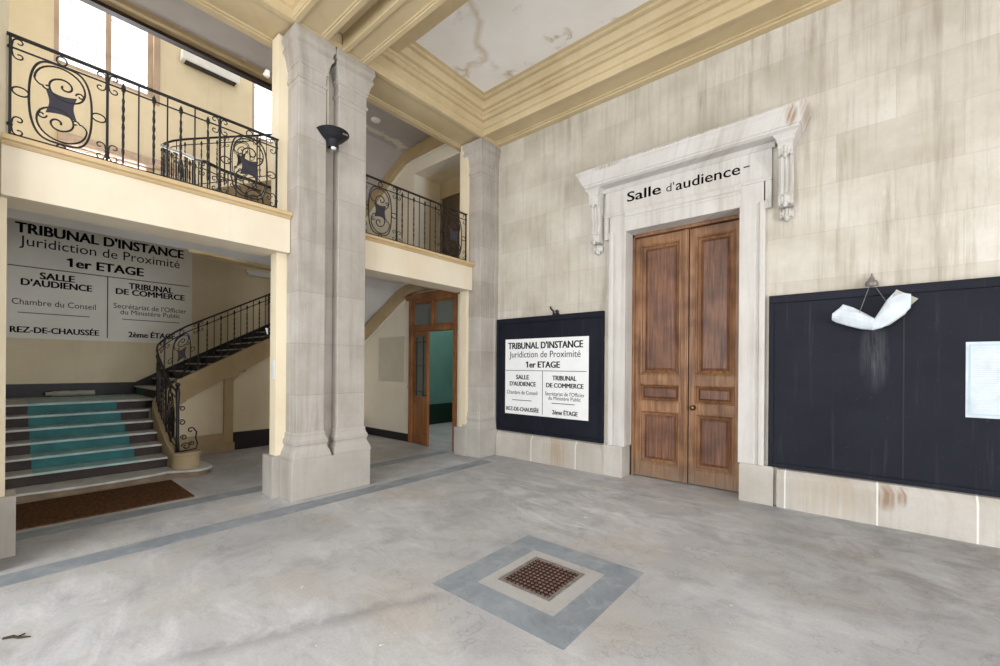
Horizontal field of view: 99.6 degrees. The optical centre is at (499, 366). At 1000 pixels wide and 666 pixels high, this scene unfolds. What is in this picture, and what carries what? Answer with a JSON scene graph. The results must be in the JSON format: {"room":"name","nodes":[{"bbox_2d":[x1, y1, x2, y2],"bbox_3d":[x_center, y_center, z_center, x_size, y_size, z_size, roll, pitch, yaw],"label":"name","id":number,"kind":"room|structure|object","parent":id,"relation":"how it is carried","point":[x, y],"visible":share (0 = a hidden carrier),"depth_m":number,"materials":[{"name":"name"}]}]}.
{"room":"courthouse lobby","nodes":[
{"label":"courthouse lobby","id":0,"kind":"room"},
{"bbox_2d":[6,0,271,433],"bbox_3d":[-6.710,-3.251,9.347,0.350,9.600,6.200,0,0,40],"label":"wall","id":1,"kind":"structure","parent":0,"point":[218,286],"depth_m":8.48,"materials":[{"name":"paint"}]},
{"bbox_2d":[6,217,191,343],"bbox_3d":[-7.509,-1.506,8.139,0.010,2.040,2.620,0,0,40],"label":"wall sign","id":2,"kind":"object","parent":1,"relation":"attached to","point":[63,283],"visible":0.96,"depth_m":7.96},
{"bbox_2d":[54,0,159,105],"bbox_3d":[-7.558,-6.497,8.186,0.255,2.280,1.500,0,0,40],"label":"window","id":3,"kind":"structure","parent":1,"relation":"in","point":[152,79],"depth_m":8.26,"materials":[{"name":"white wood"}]},
{"bbox_2d":[6,323,269,397],"bbox_3d":[-6.625,-0.610,9.192,0.013,2.320,5.620,0,0,40],"label":"dado","id":4,"kind":"object","parent":1,"relation":"attached to","point":[12,390],"visible":0.39,"depth_m":8.08,"materials":[{"name":"black paint"}]},
{"bbox_2d":[180,49,239,86],"bbox_3d":[-6.362,-6.560,9.303,0.198,0.255,1.090,0,0,40],"label":"air conditioner","id":5,"kind":"object","parent":1,"relation":"attached to","point":[189,59],"depth_m":9.22,"materials":[{"name":"white plastic"}]},
{"bbox_2d":[184,60,236,85],"bbox_3d":[-6.356,-6.440,9.297,0.160,0.015,0.950,0,0,40],"label":"outlet","id":6,"kind":"object","parent":5,"relation":"attached to","point":[191,63],"depth_m":9.26,"materials":[{"name":"beige paint"}]},
{"bbox_2d":[245,269,270,278],"bbox_3d":[-5.668,-2.208,10.241,0.098,0.130,0.880,0,0,40],"label":"strip light","id":7,"kind":"object","parent":1,"relation":"attached to","point":[249,272],"visible":0.59,"depth_m":10.07,"materials":[{"name":"white plastic"}]},
{"bbox_2d":[247,272,270,278],"bbox_3d":[-5.672,-2.175,10.230,0.090,0.065,0.800,0,0,40],"label":"diffuser","id":8,"kind":"object","parent":7,"relation":"attached to","point":[256,274],"depth_m":10.10,"materials":[{"name":"white plastic"}]},
{"bbox_2d":[252,82,271,144],"bbox_3d":[-5.482,-6.481,10.646,0.255,2.280,1.460,0,0,40],"label":"window","id":9,"kind":"structure","parent":1,"relation":"in","point":[253,84],"depth_m":10.09,"materials":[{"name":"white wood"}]},
{"bbox_2d":[173,356,269,454],"bbox_3d":[-4.412,0.117,8.635,0.220,2.900,3.610,0,0,40],"label":"wall","id":10,"kind":"structure","parent":0,"point":[232,414],"depth_m":7.85,"materials":[{"name":"paint"}]},
{"bbox_2d":[125,0,648,144],"bbox_3d":[-0.031,-4.750,1.123,12.350,0.500,11.130,0,0,40],"label":"ceiling","id":11,"kind":"structure","parent":0,"point":[488,43],"depth_m":5.75,"materials":[{"name":"paint"}]},
{"bbox_2d":[98,0,271,84],"bbox_3d":[-4.137,-4.689,6.065,0.300,0.385,4.010,0,0,40],"label":"crown molding","id":12,"kind":"structure","parent":11,"relation":"attached to","point":[123,6],"depth_m":5.79,"materials":[{"name":"paint"}]},
{"bbox_2d":[80,0,271,90],"bbox_3d":[-4.245,-4.502,6.156,0.100,0.060,4.010,0,0,40],"label":"trim","id":13,"kind":"structure","parent":12,"relation":"attached to","point":[97,4],"depth_m":5.82,"materials":[{"name":"brown paint"}]},
{"bbox_2d":[265,0,308,17],"bbox_3d":[-0.701,-4.270,-0.880,10.045,0.530,6.670,0,0,40],"label":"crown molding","id":14,"kind":"structure","parent":11,"relation":"attached to","point":[291,8],"depth_m":4.78,"materials":[{"name":"paint"}]},
{"bbox_2d":[294,0,368,40],"bbox_3d":[1.567,-4.241,1.812,9.990,0.555,0.410,0,0,40],"label":"beam","id":15,"kind":"structure","parent":11,"relation":"attached to","point":[324,17],"depth_m":4.81,"materials":[{"name":"paint"}]},
{"bbox_2d":[336,0,377,33],"bbox_3d":[1.765,-4.322,2.045,9.990,0.390,0.200,0,0,40],"label":"beam","id":16,"kind":"structure","parent":11,"relation":"attached to","point":[370,3],"depth_m":5.05,"materials":[{"name":"paint"}]},
{"bbox_2d":[371,117,380,122],"bbox_3d":[-2.274,-4.502,7.731,0.170,0.030,0.170,0,0,40],"label":"recessed light","id":17,"kind":"object","parent":11,"relation":"in","point":[373,119],"visible":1,"depth_m":7.71,"materials":[{"name":"white plastic"}]},
{"bbox_2d":[343,0,446,64],"bbox_3d":[1.938,-4.238,2.251,9.990,0.555,0.340,0,0,40],"label":"beam","id":18,"kind":"structure","parent":11,"relation":"attached to","point":[385,22],"depth_m":4.99,"materials":[{"name":"paint"}]},
{"bbox_2d":[390,0,468,52],"bbox_3d":[2.243,-4.426,2.611,9.990,0.175,0.600,0,0,40],"label":"beam","id":19,"kind":"structure","parent":11,"relation":"attached to","point":[448,7],"depth_m":5.40,"materials":[{"name":"paint"}]},
{"bbox_2d":[368,0,776,136],"bbox_3d":[2.792,-4.244,3.259,10.045,0.530,2.320,0,0,40],"label":"crown molding","id":20,"kind":"structure","parent":11,"relation":"attached to","point":[654,28],"depth_m":5.99,"materials":[{"name":"paint"}]},
{"bbox_2d":[485,0,840,146],"bbox_3d":[3.672,-4.238,4.314,10.000,0.530,0.469,0,0,40],"label":"cornice","id":21,"kind":"structure","parent":11,"relation":"attached to","point":[776,14],"depth_m":5.57,"materials":[{"name":"paint"}]},
{"bbox_2d":[364,145,460,433],"bbox_3d":[-2.554,-3.219,9.660,6.200,9.600,0.300,0,0,40],"label":"wall","id":22,"kind":"structure","parent":0,"point":[385,402],"depth_m":9.12,"materials":[{"name":"white paint"}]},
{"bbox_2d":[365,426,407,441],"bbox_3d":[-2.555,1.498,9.421,1.640,0.165,0.020,0,0,40],"label":"baseboard","id":23,"kind":"structure","parent":22,"relation":"attached to","point":[372,431],"depth_m":9.35,"materials":[{"name":"black paint"}]},
{"bbox_2d":[378,336,404,381],"bbox_3d":[-2.397,-0.158,9.307,0.950,0.980,0.006,0,0,40],"label":"blank panel","id":24,"kind":"object","parent":22,"relation":"attached to","point":[391,349],"visible":1,"depth_m":9.27,"materials":[{"name":"paint"}]},
{"bbox_2d":[365,284,438,342],"bbox_3d":[-2.090,-1.128,8.954,3.438,1.256,0.160,0,0,40],"label":"trim","id":25,"kind":"structure","parent":22,"relation":"attached to","point":[399,295],"depth_m":9.10,"materials":[{"name":"beige paint"}]},
{"bbox_2d":[365,136,447,222],"bbox_3d":[-2.067,-3.938,8.953,3.433,1.136,0.160,0,0,40],"label":"trim","id":26,"kind":"structure","parent":22,"relation":"attached to","point":[430,143],"depth_m":8.85,"materials":[{"name":"beige paint"}]},
{"bbox_2d":[365,233,474,292],"bbox_3d":[-1.901,-1.606,7.335,2.015,0.477,2.394,0,0,40],"label":"balcony","id":27,"kind":"object","parent":22,"relation":"attached to","point":[386,260],"visible":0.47,"depth_m":6.62,"materials":[{"name":"beige paint"}]},
{"bbox_2d":[365,174,466,260],"bbox_3d":[-1.265,-2.268,6.699,0.040,0.870,2.085,0,0,40],"label":"balcony railing","id":28,"kind":"object","parent":27,"relation":"on","point":[380,210],"visible":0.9,"depth_m":6.59,"materials":[{"name":"metal"}]},
{"bbox_2d":[405,290,459,450],"bbox_3d":[-1.187,0.059,8.626,1.540,3.065,0.803,0,0,40],"label":"door","id":29,"kind":"structure","parent":22,"relation":"in","point":[437,310],"depth_m":8.48,"materials":[{"name":"brown wood"}]},
{"bbox_2d":[415,337,425,395],"bbox_3d":[-1.626,-0.002,8.582,0.014,1.200,0.410,0,0,-41],"label":"grille","id":30,"kind":"object","parent":29,"relation":"attached to","point":[420,342],"depth_m":8.60,"materials":[{"name":"metal"}]},
{"bbox_2d":[429,330,452,403],"bbox_3d":[-0.676,0.070,10.364,3.600,3.050,3.230,0,0,40],"label":"wall","id":31,"kind":"structure","parent":0,"point":[441,342],"depth_m":11.85,"materials":[{"name":"teal paint"}]},
{"bbox_2d":[429,403,451,424],"bbox_3d":[-0.718,1.320,10.326,3.400,0.550,3.130,0,0,40],"label":"baseboard","id":32,"kind":"structure","parent":31,"relation":"attached to","point":[438,413],"depth_m":11.81,"materials":[{"name":"paint"}]},
{"bbox_2d":[425,164,459,251],"bbox_3d":[-0.101,-2.831,9.701,1.900,2.740,3.530,0,0,40],"label":"wall","id":33,"kind":"structure","parent":0,"point":[432,183],"depth_m":9.17,"materials":[{"name":"paint"}]},
{"bbox_2d":[440,177,459,257],"bbox_3d":[-0.788,-2.896,8.979,1.380,2.260,0.080,0,0,40],"label":"door","id":34,"kind":"structure","parent":33,"relation":"in","point":[449,191],"depth_m":9.20,"materials":[{"name":"paint"}]},
{"bbox_2d":[0,422,999,665],"bbox_3d":[-0.769,1.744,3.058,18.100,0.300,14.700,0,0,40],"label":"floor","id":35,"kind":"structure","parent":0,"point":[726,580],"depth_m":3.17,"materials":[{"name":"grey stone"}]},
{"bbox_2d":[0,0,15,558],"bbox_3d":[-4.405,-1.233,2.970,0.622,5.600,1.345,0,0,40],"label":"stone pillar","id":36,"kind":"structure","parent":35,"relation":"on","point":[8,497],"depth_m":3.46,"materials":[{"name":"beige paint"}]},
{"bbox_2d":[184,0,499,151],"bbox_3d":[-3.568,-4.519,3.988,0.670,1.015,10.350,0,0,40],"label":"beam","id":37,"kind":"structure","parent":36,"relation":"on","point":[260,20],"depth_m":6.00,"materials":[{"name":"paint"}]},
{"bbox_2d":[2,633,30,639],"bbox_3d":[-2.808,1.569,2.464,0.139,0.015,0.046,0,0,-15],"label":"twig","id":38,"kind":"object","parent":35,"relation":"on","point":[10,636],"visible":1,"depth_m":2.45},
{"bbox_2d":[16,480,194,530],"bbox_3d":[-4.613,1.558,4.851,1.090,0.014,1.580,0,0,40],"label":"doormat","id":39,"kind":"object","parent":35,"relation":"on","point":[67,508],"visible":1,"depth_m":4.81,"materials":[{"name":"brown carpet"}]},
{"bbox_2d":[5,122,413,502],"bbox_3d":[-4.836,-1.636,7.699,4.660,6.400,5.624,0,0,40],"label":"staircase","id":40,"kind":"structure","parent":35,"relation":"on","point":[60,446],"depth_m":6.22,"materials":[{"name":"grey stone"}]},
{"bbox_2d":[45,390,94,396],"bbox_3d":[-7.707,0.480,7.587,0.143,0.105,0.620,0,0,40],"label":"paper roll","id":41,"kind":"object","parent":40,"relation":"on","point":[66,392],"visible":1,"depth_m":7.55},
{"bbox_2d":[156,293,270,452],"bbox_3d":[-4.112,-0.512,7.810,1.494,3.562,3.386,0,0,40],"label":"stair railing","id":42,"kind":"object","parent":40,"relation":"on","point":[162,383],"visible":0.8,"depth_m":7.10,"materials":[{"name":"metal"}]},
{"bbox_2d":[160,134,271,202],"bbox_3d":[-3.659,-3.609,7.603,2.440,3.683,3.545,0,0,40],"label":"stair railing","id":43,"kind":"object","parent":40,"relation":"on","point":[163,149],"visible":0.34,"depth_m":6.59,"materials":[{"name":"metal"}]},
{"bbox_2d":[16,451,449,540],"bbox_3d":[-4.179,1.573,4.171,0.250,0.012,9.800,0,0,40],"label":"floor band","id":44,"kind":"object","parent":35,"relation":"on","point":[81,524],"visible":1,"depth_m":4.61,"materials":[{"name":"grey stone"}]},
{"bbox_2d":[0,460,491,586],"bbox_3d":[-3.357,1.579,3.444,0.255,0.012,9.750,0,0,40],"label":"floor band","id":45,"kind":"object","parent":35,"relation":"on","point":[48,569],"visible":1,"depth_m":4.01,"materials":[{"name":"grey stone"}]},
{"bbox_2d":[262,22,374,502],"bbox_3d":[-2.279,-1.217,5.490,0.622,5.600,1.240,0,0,40],"label":"stone pillar","id":46,"kind":"structure","parent":35,"relation":"on","point":[319,445],"depth_m":5.18,"materials":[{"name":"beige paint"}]},
{"bbox_2d":[1,132,292,270],"bbox_3d":[-3.498,-1.618,5.023,1.475,0.477,3.250,0,0,40],"label":"balcony","id":47,"kind":"object","parent":46,"relation":"attached to","point":[43,183],"visible":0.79,"depth_m":4.11,"materials":[{"name":"beige paint"}]},
{"bbox_2d":[6,31,278,207],"bbox_3d":[-3.335,-2.283,4.245,0.040,0.870,2.115,0,0,40],"label":"balcony railing","id":48,"kind":"object","parent":47,"relation":"on","point":[58,104],"visible":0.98,"depth_m":3.91,"materials":[{"name":"metal"}]},
{"bbox_2d":[263,69,269,77],"bbox_3d":[-2.897,-3.631,5.234,0.060,0.082,0.073,0,0,40],"label":"sensor","id":49,"kind":"object","parent":46,"relation":"attached to","point":[266,73],"visible":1,"depth_m":5.22,"materials":[{"name":"white plastic"}]},
{"bbox_2d":[272,360,274,379],"bbox_3d":[-2.754,0.039,5.133,0.050,0.240,0.010,0,0,40],"label":"paper notice","id":50,"kind":"object","parent":46,"relation":"attached to","point":[273,361],"visible":1,"depth_m":5.12,"materials":[{"name":"white paper"}]},
{"bbox_2d":[326,73,328,124],"bbox_3d":[-2.196,-3.392,5.384,0.026,1.050,0.031,0,0,40],"label":"conduit","id":51,"kind":"object","parent":46,"relation":"attached to","point":[327,92],"visible":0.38,"depth_m":5.38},
{"bbox_2d":[316,125,348,150],"bbox_3d":[-2.027,-2.808,5.235,0.254,0.215,0.400,0,0,40],"label":"wall lamp","id":52,"kind":"object","parent":46,"relation":"attached to","point":[334,136],"visible":1,"depth_m":5.20,"materials":[{"name":"black metal"}]},
{"bbox_2d":[454,137,500,457],"bbox_3d":[-0.413,-1.203,7.701,0.622,5.600,0.537,0,0,40],"label":"stone pillar","id":53,"kind":"structure","parent":35,"relation":"on","point":[475,435],"depth_m":7.55,"materials":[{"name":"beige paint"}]},
{"bbox_2d":[493,161,498,422],"bbox_3d":[-0.200,-1.202,7.831,0.380,5.600,0.100,0,0,40],"label":"trim","id":54,"kind":"structure","parent":53,"relation":"attached to","point":[496,170],"depth_m":7.69,"materials":[{"name":"stone"}]},
{"bbox_2d":[432,535,643,649],"bbox_3d":[0.313,1.607,3.200,1.120,0.012,1.190,0,0,40],"label":"floor band","id":55,"kind":"object","parent":35,"relation":"on","point":[560,630],"visible":1,"depth_m":3.00,"materials":[{"name":"grey stone"}]},
{"bbox_2d":[478,550,604,615],"bbox_3d":[0.321,1.607,3.197,0.665,0.011,0.725,0,0,40],"label":"floor band","id":56,"kind":"object","parent":35,"relation":"on","point":[568,595],"visible":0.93,"depth_m":3.08,"materials":[{"name":"beige stone"}]},
{"bbox_2d":[498,557,584,601],"bbox_3d":[0.319,1.608,3.214,0.460,0.028,0.500,0,0,40],"label":"floor grate","id":57,"kind":"object","parent":56,"relation":"on","point":[544,579],"visible":1,"depth_m":3.19,"materials":[{"name":"metal"}]},
{"bbox_2d":[498,0,999,504],"bbox_3d":[4.081,-1.669,4.588,10.500,6.600,0.500,0,0,40],"label":"wall","id":58,"kind":"structure","parent":0,"point":[897,157],"depth_m":4.61,"materials":[{"name":"beige stone"}]},
{"bbox_2d":[496,311,604,443],"bbox_3d":[0.754,0.153,7.019,2.100,1.995,0.053,0,0,40],"label":"notice board","id":59,"kind":"object","parent":58,"relation":"attached to","point":[591,324],"visible":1,"depth_m":6.82,"materials":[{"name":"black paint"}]},
{"bbox_2d":[505,336,588,420],"bbox_3d":[0.728,0.179,7.024,1.655,1.308,0.012,0,0,40],"label":"sign","id":60,"kind":"object","parent":59,"relation":"attached to","point":[545,377],"visible":1,"depth_m":6.97,"materials":[{"name":"white paper"}]},
{"bbox_2d":[550,306,559,314],"bbox_3d":[0.888,-0.911,6.884,0.152,0.145,0.098,0,0,40],"label":"hook","id":61,"kind":"object","parent":58,"relation":"attached to","point":[551,309],"visible":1,"depth_m":6.87,"materials":[{"name":"metal"}]},
{"bbox_2d":[576,98,811,505],"bbox_3d":[2.379,-0.625,5.604,2.800,4.485,0.628,0,0,40],"label":"door surround","id":62,"kind":"object","parent":58,"relation":"attached to","point":[726,170],"visible":1,"depth_m":5.29,"materials":[{"name":"stone"}]},
{"bbox_2d":[631,214,739,491],"bbox_3d":[2.550,-0.161,5.850,1.450,3.560,0.170,0,0,40],"label":"door","id":63,"kind":"structure","parent":62,"relation":"attached to","point":[684,402],"depth_m":5.79,"materials":[{"name":"brown wood"}]},
{"bbox_2d":[496,430,999,547],"bbox_3d":[3.925,1.407,4.337,10.380,0.445,0.095,0,0,40],"label":"baseboard","id":64,"kind":"structure","parent":58,"relation":"attached to","point":[965,517],"depth_m":4.41,"materials":[{"name":"stone"}]},
{"bbox_2d":[768,276,999,497],"bbox_3d":[4.770,0.186,3.630,4.190,2.000,0.053,0,0,40],"label":"notice board","id":65,"kind":"object","parent":58,"relation":"attached to","point":[887,403],"visible":0.89,"depth_m":4.32,"materials":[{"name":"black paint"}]},
{"bbox_2d":[865,273,878,287],"bbox_3d":[3.858,-0.894,4.385,0.110,0.155,0.110,0,0,40],"label":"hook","id":66,"kind":"object","parent":65,"relation":"attached to","point":[871,283],"visible":1,"depth_m":4.36,"materials":[{"name":"metal"}]},
{"bbox_2d":[832,288,917,329],"bbox_3d":[3.817,-0.591,4.320,0.665,0.443,0.128,0,0,40],"label":"lamp","id":67,"kind":"object","parent":65,"relation":"hanging from","point":[898,303],"visible":1,"depth_m":4.26,"materials":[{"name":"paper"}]},
{"bbox_2d":[965,341,999,418],"bbox_3d":[4.524,0.124,3.825,0.418,0.704,0.006,0,0,40],"label":"notice sheet","id":68,"kind":"object","parent":65,"relation":"attached to","point":[982,395],"visible":1,"depth_m":3.89,"materials":[{"name":"white paper"}]},
{"bbox_2d":[972,347,999,412],"bbox_3d":[4.520,0.123,3.826,0.324,0.592,0.001,0,0,40],"label":"print","id":69,"kind":"object","parent":68,"relation":"attached to","point":[985,360],"depth_m":3.88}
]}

